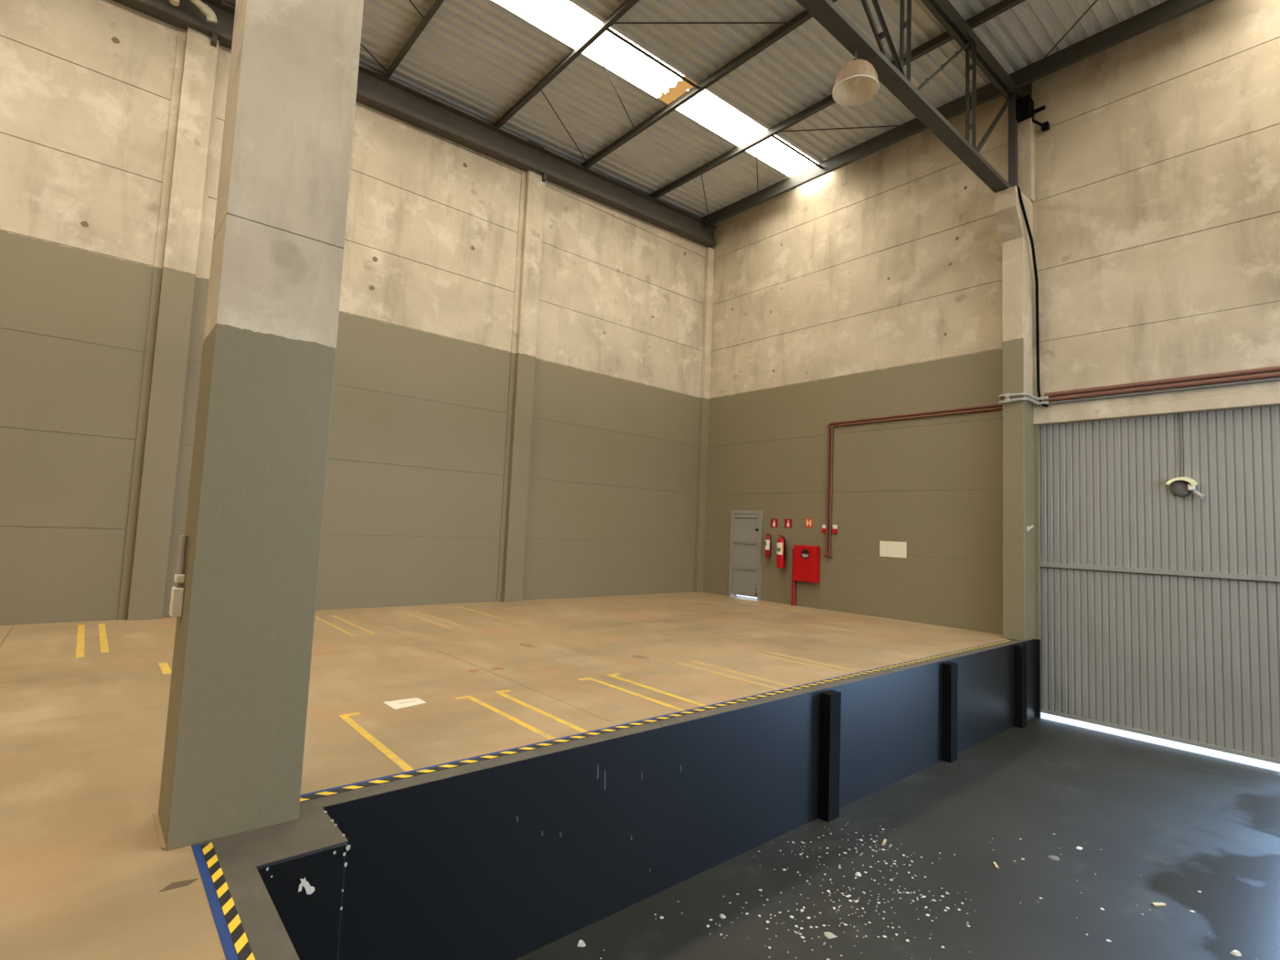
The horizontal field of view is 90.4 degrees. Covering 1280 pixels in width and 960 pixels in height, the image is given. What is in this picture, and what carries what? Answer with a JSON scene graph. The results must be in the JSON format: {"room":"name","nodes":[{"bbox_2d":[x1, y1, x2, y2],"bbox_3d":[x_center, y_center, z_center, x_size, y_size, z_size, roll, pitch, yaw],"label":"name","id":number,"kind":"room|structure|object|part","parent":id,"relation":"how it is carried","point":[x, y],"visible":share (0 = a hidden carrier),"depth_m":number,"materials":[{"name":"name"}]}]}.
{"room":"warehouse loading dock","nodes":[
{"label":"warehouse loading dock","id":0,"kind":"room"},
{"bbox_2d":[151,0,363,851],"bbox_3d":[-1.913,-2.759,3.586,0.595,8.980,0.490,6,-6,-41],"label":"concrete pillar","id":1,"kind":"structure","parent":0,"point":[233,759],"depth_m":3.20,"materials":[{"name":"grey concrete"}]},
{"bbox_2d":[169,534,187,617],"bbox_3d":[-2.299,0.476,3.169,0.044,0.400,0.100,6,-6,-41],"label":"switch box","id":2,"kind":"object","parent":1,"relation":"attached to","point":[176,600],"visible":1,"depth_m":3.15,"materials":[{"name":"white plastic"}]},
{"bbox_2d":[0,0,714,625],"bbox_3d":[-7.332,-2.249,8.734,24.450,11.210,0.485,6,-6,-41],"label":"wall","id":3,"kind":"structure","parent":0,"point":[520,398],"depth_m":11.00,"materials":[{"name":"paint"}]},
{"bbox_3d":[-9.093,1.094,7.071,5.362,1.244,0.020,6,-6,-41],"label":"concrete panel","id":4,"kind":"part","parent":3,"relation":"part of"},
{"bbox_3d":[-9.040,-0.151,7.166,5.362,1.244,0.020,6,-6,-41],"label":"concrete panel","id":5,"kind":"part","parent":3,"relation":"part of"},
{"bbox_3d":[-8.988,-1.397,7.261,5.362,1.244,0.020,6,-6,-41],"label":"concrete panel","id":6,"kind":"part","parent":3,"relation":"part of","materials":[{"name":"grey paint"}]},
{"bbox_3d":[-8.935,-2.642,7.355,5.362,1.244,0.020,6,-6,-41],"label":"concrete panel","id":7,"kind":"part","parent":3,"relation":"part of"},
{"bbox_3d":[-8.883,-3.887,7.450,5.362,1.238,0.020,6,-6,-41],"label":"concrete panel","id":8,"kind":"part","parent":3,"relation":"part of","materials":[{"name":"beige concrete"}]},
{"bbox_3d":[-8.831,-5.133,7.545,5.362,1.238,0.020,6,-6,-41],"label":"concrete panel","id":9,"kind":"part","parent":3,"relation":"part of","materials":[{"name":"beige concrete"}]},
{"bbox_3d":[-8.778,-6.378,7.640,5.362,1.238,0.020,6,-6,-41],"label":"concrete panel","id":10,"kind":"part","parent":3,"relation":"part of","materials":[{"name":"beige concrete"}]},
{"bbox_3d":[-4.751,1.563,10.835,5.372,1.244,0.020,6,-6,-41],"label":"concrete panel","id":11,"kind":"part","parent":3,"relation":"part of","materials":[{"name":"grey concrete"}]},
{"bbox_3d":[-4.699,0.318,10.930,5.372,1.244,0.020,6,-6,-41],"label":"concrete panel","id":12,"kind":"part","parent":3,"relation":"part of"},
{"bbox_3d":[-4.647,-0.927,11.025,5.372,1.244,0.020,6,-6,-41],"label":"concrete panel","id":13,"kind":"part","parent":3,"relation":"part of","materials":[{"name":"grey paint"}]},
{"bbox_3d":[-4.594,-2.173,11.120,5.372,1.244,0.020,6,-6,-41],"label":"concrete panel","id":14,"kind":"part","parent":3,"relation":"part of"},
{"bbox_3d":[-4.542,-3.418,11.214,5.372,1.238,0.020,6,-6,-41],"label":"concrete panel","id":15,"kind":"part","parent":3,"relation":"part of","materials":[{"name":"beige concrete"}]},
{"bbox_3d":[-4.489,-4.663,11.309,5.372,1.238,0.020,6,-6,-41],"label":"concrete panel","id":16,"kind":"part","parent":3,"relation":"part of","materials":[{"name":"beige concrete"}]},
{"bbox_3d":[-4.437,-5.909,11.404,5.372,1.238,0.020,6,-6,-41],"label":"concrete panel","id":17,"kind":"part","parent":3,"relation":"part of","materials":[{"name":"beige concrete"}]},
{"bbox_3d":[-4.393,-6.960,11.484,5.372,0.848,0.020,6,-6,-41],"label":"concrete panel","id":18,"kind":"part","parent":3,"relation":"part of","materials":[{"name":"beige concrete"}]},
{"bbox_3d":[-0.501,2.023,14.521,5.082,1.244,0.020,6,-6,-41],"label":"concrete panel","id":19,"kind":"part","parent":3,"relation":"part of","materials":[{"name":"grey concrete"}]},
{"bbox_3d":[-0.448,0.777,14.616,5.082,1.244,0.020,6,-6,-41],"label":"concrete panel","id":20,"kind":"part","parent":3,"relation":"part of","materials":[{"name":"grey concrete"}]},
{"bbox_3d":[-0.396,-0.468,14.711,5.082,1.244,0.020,6,-6,-41],"label":"concrete panel","id":21,"kind":"part","parent":3,"relation":"part of","materials":[{"name":"paint"}]},
{"bbox_3d":[-0.343,-1.713,14.805,5.082,1.244,0.020,6,-6,-41],"label":"concrete panel","id":22,"kind":"part","parent":3,"relation":"part of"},
{"bbox_3d":[-0.291,-2.959,14.900,5.082,1.238,0.020,6,-6,-41],"label":"concrete panel","id":23,"kind":"part","parent":3,"relation":"part of","materials":[{"name":"beige concrete"}]},
{"bbox_3d":[-0.238,-4.204,14.995,5.082,1.238,0.020,6,-6,-41],"label":"concrete panel","id":24,"kind":"part","parent":3,"relation":"part of","materials":[{"name":"beige concrete"}]},
{"bbox_3d":[-0.186,-5.449,15.090,5.082,1.238,0.020,6,-6,-41],"label":"concrete panel","id":25,"kind":"part","parent":3,"relation":"part of","materials":[{"name":"beige concrete"}]},
{"bbox_3d":[-0.142,-6.500,15.170,5.082,0.848,0.020,6,-6,-41],"label":"concrete panel","id":26,"kind":"part","parent":3,"relation":"part of","materials":[{"name":"beige concrete"}]},
{"bbox_2d":[0,591,1006,959],"bbox_3d":[-2.609,1.794,2.608,24.220,0.302,15.220,6,-6,-41],"label":"floor","id":27,"kind":"structure","parent":0,"point":[85,873],"depth_m":5.48,"materials":[{"name":"concrete"}]},
{"bbox_2d":[383,697,426,709],"bbox_3d":[-1.968,1.877,5.339,0.295,0.005,0.250,6,-6,-41],"label":"floor sticker","id":28,"kind":"object","parent":27,"relation":"on","point":[402,703],"visible":1,"depth_m":5.33,"materials":[{"name":"white paper"}]},
{"bbox_2d":[790,549,795,605],"bbox_3d":[3.408,2.151,14.048,0.110,1.230,0.116,6,-6,-41],"label":"supply pipe","id":29,"kind":"object","parent":27,"relation":"on","point":[793,581],"visible":0.62,"depth_m":14.00,"materials":[{"name":"red metal"}]},
{"bbox_2d":[256,641,1023,959],"bbox_3d":[4.344,2.707,3.774,11.133,1.364,7.900,6,-6,-41],"label":"wall","id":30,"kind":"structure","parent":0,"point":[508,861],"depth_m":4.52,"materials":[{"name":"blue paint"}]},
{"bbox_2d":[191,639,1023,959],"bbox_3d":[4.434,2.081,3.817,11.043,0.104,7.811,6,-6,-41],"label":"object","id":31,"kind":"structure","parent":30,"relation":"attached to","point":[249,925],"depth_m":3.09,"materials":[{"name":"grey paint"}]},
{"bbox_2d":[818,690,841,821],"bbox_3d":[1.920,2.772,6.409,0.204,1.230,0.120,6,-6,-41],"label":"bumper cover","id":32,"kind":"object","parent":30,"relation":"attached to","point":[830,706],"visible":1,"depth_m":6.35,"materials":[{"name":"black rubber"}]},
{"bbox_2d":[941,661,958,762],"bbox_3d":[4.021,2.999,8.231,0.204,1.230,0.120,6,-6,-41],"label":"bumper cover","id":33,"kind":"object","parent":30,"relation":"attached to","point":[950,669],"visible":1,"depth_m":8.17,"materials":[{"name":"black rubber"}]},
{"bbox_2d":[736,595,1279,767],"bbox_3d":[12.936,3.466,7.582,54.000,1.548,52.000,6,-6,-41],"label":"trim","id":34,"kind":"structure","parent":30,"relation":"attached to","point":[1045,714],"depth_m":9.48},
{"bbox_2d":[112,0,1215,247],"bbox_3d":[-1.900,-7.300,2.947,24.650,1.675,16.540,6,-6,-41],"label":"ceiling","id":35,"kind":"structure","parent":0,"point":[713,111],"depth_m":11.22,"materials":[{"name":"white metal"}]},
{"bbox_2d":[190,0,217,22],"bbox_3d":[-6.449,-6.913,9.096,0.696,0.438,0.157,6,-6,-41],"label":"drain pipe","id":36,"kind":"object","parent":35,"relation":"attached to","point":[210,16],"visible":1,"depth_m":9.18,"materials":[{"name":"beige plastic"}]},
{"bbox_2d":[169,0,180,6],"bbox_3d":[-6.574,-6.892,8.970,0.126,0.329,0.126,2,-4,4],"label":"drain pipe","id":37,"kind":"object","parent":36,"relation":"attached to","point":[176,3],"visible":1,"depth_m":8.96,"materials":[{"name":"beige plastic"}]},
{"bbox_3d":[-4.708,-7.159,9.843,0.024,0.102,2.594,1,-5,15],"label":"tie rod","id":38,"kind":"part","parent":35,"relation":"part of","materials":[{"name":"paint"}]},
{"bbox_3d":[-3.674,-7.206,8.656,0.024,0.102,2.566,1,-5,16],"label":"tie rod","id":39,"kind":"part","parent":35,"relation":"part of","materials":[{"name":"paint"}]},
{"bbox_3d":[-1.460,-6.972,12.667,0.024,0.103,2.602,1,-5,15],"label":"tie rod","id":40,"kind":"part","parent":35,"relation":"part of","materials":[{"name":"paint"}]},
{"bbox_3d":[-0.425,-7.019,11.480,0.024,0.103,2.575,1,-5,16],"label":"tie rod","id":41,"kind":"part","parent":35,"relation":"part of","materials":[{"name":"paint"}]},
{"bbox_3d":[0.274,-7.050,10.677,2.162,0.127,0.052,6,-6,-41],"label":"tie rod","id":42,"kind":"part","parent":35,"relation":"part of","materials":[{"name":"paint"}]},
{"bbox_3d":[1.003,-7.083,9.841,2.911,0.103,0.024,2,-4,1],"label":"tie rod","id":43,"kind":"part","parent":35,"relation":"part of","materials":[{"name":"paint"}]},
{"bbox_3d":[1.574,-6.797,15.303,0.024,0.090,2.328,2,-4,11],"label":"tie rod","id":44,"kind":"part","parent":35,"relation":"part of","materials":[{"name":"paint"}]},
{"bbox_3d":[2.608,-6.843,14.116,0.024,0.090,2.297,2,-4,11],"label":"tie rod","id":45,"kind":"part","parent":35,"relation":"part of","materials":[{"name":"paint"}]},
{"bbox_3d":[3.308,-6.875,13.313,1.822,0.114,0.052,6,-6,-41],"label":"tie rod","id":46,"kind":"part","parent":35,"relation":"part of","materials":[{"name":"paint"}]},
{"bbox_3d":[4.037,-6.908,12.477,2.668,0.090,0.024,2,-4,6],"label":"tie rod","id":47,"kind":"part","parent":35,"relation":"part of","materials":[{"name":"paint"}]},
{"bbox_3d":[6.696,-7.028,9.425,0.024,0.090,2.817,2,-4,-1],"label":"tie rod","id":48,"kind":"part","parent":35,"relation":"part of","materials":[{"name":"paint"}]},
{"bbox_2d":[515,717,1279,959],"bbox_3d":[4.629,3.434,3.854,11.385,0.250,7.690,6,-6,-41],"label":"floor","id":49,"kind":"structure","parent":0,"point":[1185,822],"depth_m":5.40,"materials":[{"name":"grey concrete"}]},
{"bbox_2d":[576,939,586,947],"bbox_3d":[-0.400,3.120,4.279,0.056,0.019,0.059,5,-5,-26],"label":"crumb","id":50,"kind":"object","parent":49,"relation":"on","point":[581,943],"visible":1,"depth_m":4.27,"materials":[{"name":"paint"}]},
{"bbox_2d":[823,931,836,938],"bbox_3d":[1.340,3.216,4.493,0.072,0.006,0.074,4,-5,-26],"label":"crumb","id":51,"kind":"object","parent":49,"relation":"on","point":[827,934],"visible":1,"depth_m":4.49,"materials":[{"name":"white"}]},
{"bbox_2d":[599,821,1257,959],"bbox_3d":[2.147,3.285,4.962,5.061,0.006,2.912,3,-4,-12],"label":"flakes","id":52,"kind":"object","parent":49,"relation":"on","point":[801,910],"visible":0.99,"depth_m":4.92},
{"bbox_2d":[1047,854,1059,860],"bbox_3d":[3.740,3.412,5.740,0.094,0.005,0.089,2,-4,10],"label":"crumb","id":53,"kind":"object","parent":49,"relation":"on","point":[1054,858],"visible":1,"depth_m":5.73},
{"bbox_2d":[1152,902,1166,906],"bbox_3d":[4.125,3.372,5.043,0.110,0.012,0.034,3,-4,-5],"label":"chip","id":54,"kind":"object","parent":49,"relation":"on","point":[1156,904],"visible":1,"depth_m":5.03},
{"bbox_2d":[1230,949,1241,956],"bbox_3d":[4.198,3.327,4.472,0.063,0.022,0.048,4,-5,-18],"label":"crumb","id":55,"kind":"object","parent":49,"relation":"on","point":[1236,953],"visible":1,"depth_m":4.46,"materials":[{"name":"paint"}]},
{"bbox_2d":[703,0,1279,721],"bbox_3d":[6.463,-1.646,10.669,1.050,11.460,15.650,6,-6,-41],"label":"wall","id":56,"kind":"structure","parent":0,"point":[893,280],"depth_m":11.35,"materials":[{"name":"paint"}]},
{"bbox_3d":[1.885,2.228,15.902,0.020,1.244,1.020,6,-6,-41],"label":"concrete panel","id":57,"kind":"part","parent":56,"relation":"part of","materials":[{"name":"beige paint"}]},
{"bbox_3d":[1.938,0.983,15.997,0.020,1.244,1.020,6,-6,-41],"label":"concrete panel","id":58,"kind":"part","parent":56,"relation":"part of","materials":[{"name":"grey concrete"}]},
{"bbox_2d":[728,510,762,600],"bbox_3d":[2.531,1.773,15.202,0.115,2.084,0.950,6,-6,-41],"label":"door","id":59,"kind":"structure","parent":56,"relation":"in","point":[746,526],"depth_m":15.17,"materials":[{"name":"grey paint"}]},
{"bbox_3d":[2.489,2.421,15.139,0.012,0.556,0.710,6,-6,-41],"label":"panel","id":60,"kind":"part","parent":59,"relation":"part of","materials":[{"name":"grey paint"}]},
{"bbox_3d":[2.514,1.819,15.185,0.012,0.566,0.710,6,-6,-41],"label":"panel","id":61,"kind":"part","parent":59,"relation":"part of","materials":[{"name":"grey paint"}]},
{"bbox_3d":[2.539,1.216,15.231,0.012,0.556,0.710,6,-6,-41],"label":"panel","id":62,"kind":"part","parent":59,"relation":"part of","materials":[{"name":"grey paint"}]},
{"bbox_3d":[2.588,0.549,15.300,0.020,0.424,0.910,6,-6,-41],"label":"concrete panel","id":63,"kind":"part","parent":56,"relation":"part of","materials":[{"name":"grey paint"}]},
{"bbox_2d":[765,533,771,558],"bbox_3d":[2.943,1.518,14.623,0.172,0.580,0.124,6,-6,-41],"label":"fire extinguisher","id":64,"kind":"object","parent":56,"relation":"attached to","point":[768,538],"visible":1,"depth_m":14.58,"materials":[{"name":"red metal"}]},
{"bbox_2d":[770,518,778,527],"bbox_3d":[3.092,0.994,14.642,0.008,0.200,0.202,6,-6,-41],"label":"sign","id":65,"kind":"object","parent":56,"relation":"attached to","point":[773,521],"visible":1,"depth_m":14.63,"materials":[{"name":"red plastic"}]},
{"bbox_2d":[776,535,785,567],"bbox_3d":[3.177,1.604,14.303,0.192,0.740,0.207,2,-4,11],"label":"fire extinguisher","id":66,"kind":"object","parent":56,"relation":"attached to","point":[781,542],"visible":1,"depth_m":14.21,"materials":[{"name":"red metal"}]},
{"bbox_2d":[784,519,791,527],"bbox_3d":[3.349,0.982,14.348,0.008,0.200,0.202,6,-6,-41],"label":"sign","id":67,"kind":"object","parent":56,"relation":"attached to","point":[787,522],"visible":1,"depth_m":14.35,"materials":[{"name":"red plastic"}]},
{"bbox_2d":[792,544,820,582],"bbox_3d":[3.612,1.814,13.789,0.206,0.780,0.563,6,-6,-41],"label":"cabinet","id":68,"kind":"object","parent":56,"relation":"attached to","point":[806,559],"visible":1,"depth_m":13.67,"materials":[{"name":"red metal"}]},
{"bbox_2d":[804,518,812,527],"bbox_3d":[3.708,0.941,13.938,0.008,0.190,0.200,6,-6,-41],"label":"sign","id":69,"kind":"object","parent":56,"relation":"attached to","point":[808,523],"visible":1,"depth_m":13.94,"materials":[{"name":"red plastic"}]},
{"bbox_2d":[821,524,825,533],"bbox_3d":[3.953,1.044,13.603,0.060,0.175,0.100,6,-6,-41],"label":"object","id":70,"kind":"object","parent":56,"relation":"attached to","point":[823,526],"visible":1,"depth_m":13.59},
{"bbox_2d":[832,524,837,533],"bbox_3d":[4.117,1.036,13.415,0.060,0.175,0.100,6,-6,-41],"label":"fire alarm","id":71,"kind":"object","parent":56,"relation":"attached to","point":[834,530],"visible":1,"depth_m":13.39,"materials":[{"name":"red plastic"}]},
{"bbox_3d":[4.052,-0.356,13.725,0.020,1.244,7.300,6,-6,-41],"label":"concrete panel","id":72,"kind":"part","parent":56,"relation":"part of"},
{"bbox_3d":[4.104,-1.601,13.820,0.020,1.244,7.300,6,-6,-41],"label":"concrete panel","id":73,"kind":"part","parent":56,"relation":"part of","materials":[{"name":"grey paint"}]},
{"bbox_3d":[4.157,-2.846,13.915,0.020,1.238,7.300,6,-6,-41],"label":"concrete panel","id":74,"kind":"part","parent":56,"relation":"part of","materials":[{"name":"beige concrete"}]},
{"bbox_3d":[4.209,-4.092,14.009,0.020,1.238,7.300,6,-6,-41],"label":"concrete panel","id":75,"kind":"part","parent":56,"relation":"part of","materials":[{"name":"beige concrete"}]},
{"bbox_3d":[4.313,-6.562,14.197,0.020,1.198,7.300,6,-6,-41],"label":"concrete panel","id":76,"kind":"part","parent":56,"relation":"part of","materials":[{"name":"beige concrete"}]},
{"bbox_3d":[4.262,-5.337,14.104,0.020,1.238,7.300,6,-6,-41],"label":"concrete panel","id":77,"kind":"part","parent":56,"relation":"part of","materials":[{"name":"beige concrete"}]},
{"bbox_3d":[4.581,2.106,12.808,0.020,1.244,5.370,6,-6,-41],"label":"concrete panel","id":78,"kind":"part","parent":56,"relation":"part of","materials":[{"name":"grey concrete"}]},
{"bbox_3d":[4.633,0.861,12.903,0.020,1.244,5.370,6,-6,-41],"label":"concrete panel","id":79,"kind":"part","parent":56,"relation":"part of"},
{"bbox_2d":[879,541,906,557],"bbox_3d":[4.958,1.359,12.446,0.006,0.305,0.545,6,-6,-41],"label":"blank sign","id":80,"kind":"object","parent":56,"relation":"attached to","point":[887,549],"visible":1,"depth_m":12.44,"materials":[{"name":"white plastic"}]},
{"bbox_2d":[824,403,1002,554],"bbox_3d":[5.198,0.130,12.281,0.075,2.860,3.628,6,-6,-41],"label":"conduit","id":81,"kind":"object","parent":56,"relation":"attached to","point":[998,404],"visible":0.96,"depth_m":13.20,"materials":[{"name":"metal"}]},
{"bbox_2d":[796,0,1049,192],"bbox_3d":[2.704,-6.289,7.556,10.973,2.043,0.620,6,-6,-41],"label":"roof truss","id":82,"kind":"object","parent":56,"relation":"on","point":[826,12],"visible":0.95,"depth_m":9.34,"materials":[{"name":"metal"}]},
{"bbox_2d":[832,51,879,106],"bbox_3d":[2.640,-4.997,7.769,0.546,0.516,0.546,6,-6,-41],"label":"lamp","id":83,"kind":"object","parent":82,"relation":"hanging from","point":[857,82],"visible":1,"depth_m":7.84,"materials":[{"name":"beige plastic"}]},
{"bbox_3d":[2.639,-4.953,7.765,0.108,0.218,0.110,6,-6,-41],"label":"bulb","id":84,"kind":"part","parent":83,"relation":"part of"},
{"bbox_3d":[6.535,-5.798,11.127,0.100,1.889,0.120,6,-6,-41],"label":"post","id":85,"kind":"part","parent":82,"relation":"part of","materials":[{"name":"metal"}]},
{"bbox_2d":[1013,644,1026,727],"bbox_3d":[5.926,3.205,9.883,0.204,1.230,0.120,6,-6,-41],"label":"bumper cover","id":86,"kind":"object","parent":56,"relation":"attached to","point":[1019,651],"visible":1,"depth_m":9.83,"materials":[{"name":"black rubber"}]},
{"bbox_2d":[998,397,1048,405],"bbox_3d":[6.426,-1.308,10.672,0.514,0.087,0.646,6,-6,-41],"label":"conduit","id":87,"kind":"object","parent":56,"relation":"attached to","point":[1007,400],"visible":0.88,"depth_m":10.59,"materials":[{"name":"grey metal"}]},
{"bbox_2d":[1011,184,1048,406],"bbox_3d":[6.503,-3.069,10.596,0.785,3.677,0.176,5,-5,-29],"label":"cable","id":88,"kind":"object","parent":56,"relation":"attached to","point":[1018,186],"visible":1,"depth_m":10.74,"materials":[{"name":"rubber"}]},
{"bbox_3d":[9.409,-6.793,8.350,0.020,1.198,7.580,6,-6,-41],"label":"concrete panel","id":89,"kind":"part","parent":56,"relation":"part of","materials":[{"name":"beige concrete"}]},
{"bbox_3d":[9.305,-4.322,8.161,0.020,1.238,7.580,6,-6,-41],"label":"concrete panel","id":90,"kind":"part","parent":56,"relation":"part of","materials":[{"name":"beige concrete"}]},
{"bbox_3d":[9.253,-3.077,8.067,0.020,1.238,7.580,6,-6,-41],"label":"concrete panel","id":91,"kind":"part","parent":56,"relation":"part of","materials":[{"name":"beige concrete"}]},
{"bbox_3d":[9.200,-1.832,7.972,0.020,1.244,7.580,6,-6,-41],"label":"concrete panel","id":92,"kind":"part","parent":56,"relation":"part of","materials":[{"name":"beige concrete"}]},
{"bbox_3d":[9.357,-5.567,8.256,0.020,1.238,7.580,6,-6,-41],"label":"concrete panel","id":93,"kind":"part","parent":56,"relation":"part of","materials":[{"name":"beige concrete"}]},
{"bbox_2d":[1038,405,1279,764],"bbox_3d":[7.660,1.338,9.491,0.100,4.885,3.120,6,-6,-41],"label":"door","id":94,"kind":"structure","parent":56,"relation":"in","point":[1159,609],"depth_m":9.38,"materials":[{"name":"grey paint"}]},
{"bbox_3d":[7.636,1.364,9.508,0.050,0.075,3.060,6,-6,-41],"label":"rail","id":95,"kind":"part","parent":94,"relation":"part of","materials":[{"name":"grey metal"}]},
{"bbox_3d":[7.554,3.744,9.343,0.040,0.060,3.060,6,-6,-41],"label":"rail","id":96,"kind":"part","parent":94,"relation":"part of","materials":[{"name":"grey metal"}]},
{"bbox_2d":[1165,413,1205,499],"bbox_3d":[7.954,-0.365,9.272,0.160,1.299,0.433,6,-6,-41],"label":"lamp","id":97,"kind":"object","parent":94,"relation":"attached to","point":[1179,486],"visible":1,"depth_m":9.27,"materials":[{"name":"beige metal"}]},
{"bbox_2d":[1165,477,1197,485],"bbox_3d":[7.908,0.021,9.273,0.155,0.146,0.346,6,-6,-41],"label":"hood","id":98,"kind":"object","parent":97,"relation":"attached to","point":[1178,481],"depth_m":9.25,"materials":[{"name":"beige metal"}]},
{"bbox_3d":[8.009,0.196,9.118,0.075,0.161,0.171,4,-5,-15],"label":"sensor arm","id":99,"kind":"part","parent":97,"relation":"part of"},
{"bbox_2d":[1040,714,1279,771],"bbox_3d":[8.339,3.943,8.460,0.300,0.246,5.390,6,-6,-41],"label":"trim","id":100,"kind":"structure","parent":56,"relation":"attached to","point":[1064,721],"depth_m":9.25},
{"bbox_2d":[1044,371,1279,401],"bbox_3d":[9.172,-1.448,7.880,0.072,0.068,7.300,6,-6,-41],"label":"conduit","id":101,"kind":"object","parent":56,"relation":"attached to","point":[1271,374],"visible":1,"depth_m":9.38,"materials":[{"name":"metal"}]},
{"bbox_2d":[998,393,1048,400],"bbox_3d":[6.430,-1.390,10.678,0.514,0.093,0.646,6,-6,-41],"label":"conduit","id":102,"kind":"object","parent":101,"relation":"attached to","point":[1008,395],"visible":0.79,"depth_m":10.60,"materials":[{"name":"grey metal"}]},
{"bbox_2d":[1044,365,1279,396],"bbox_3d":[9.176,-1.528,7.886,0.072,0.068,7.300,6,-6,-41],"label":"conduit","id":103,"kind":"object","parent":56,"relation":"attached to","point":[1276,368],"visible":1,"depth_m":9.40,"materials":[{"name":"metal"}]},
{"bbox_2d":[1048,377,1279,405],"bbox_3d":[9.167,-1.383,7.885,0.044,0.042,7.320,6,-6,-41],"label":"conduit","id":104,"kind":"object","parent":56,"relation":"attached to","point":[1274,378],"visible":1,"depth_m":9.39,"materials":[{"name":"metal"}]}
]}

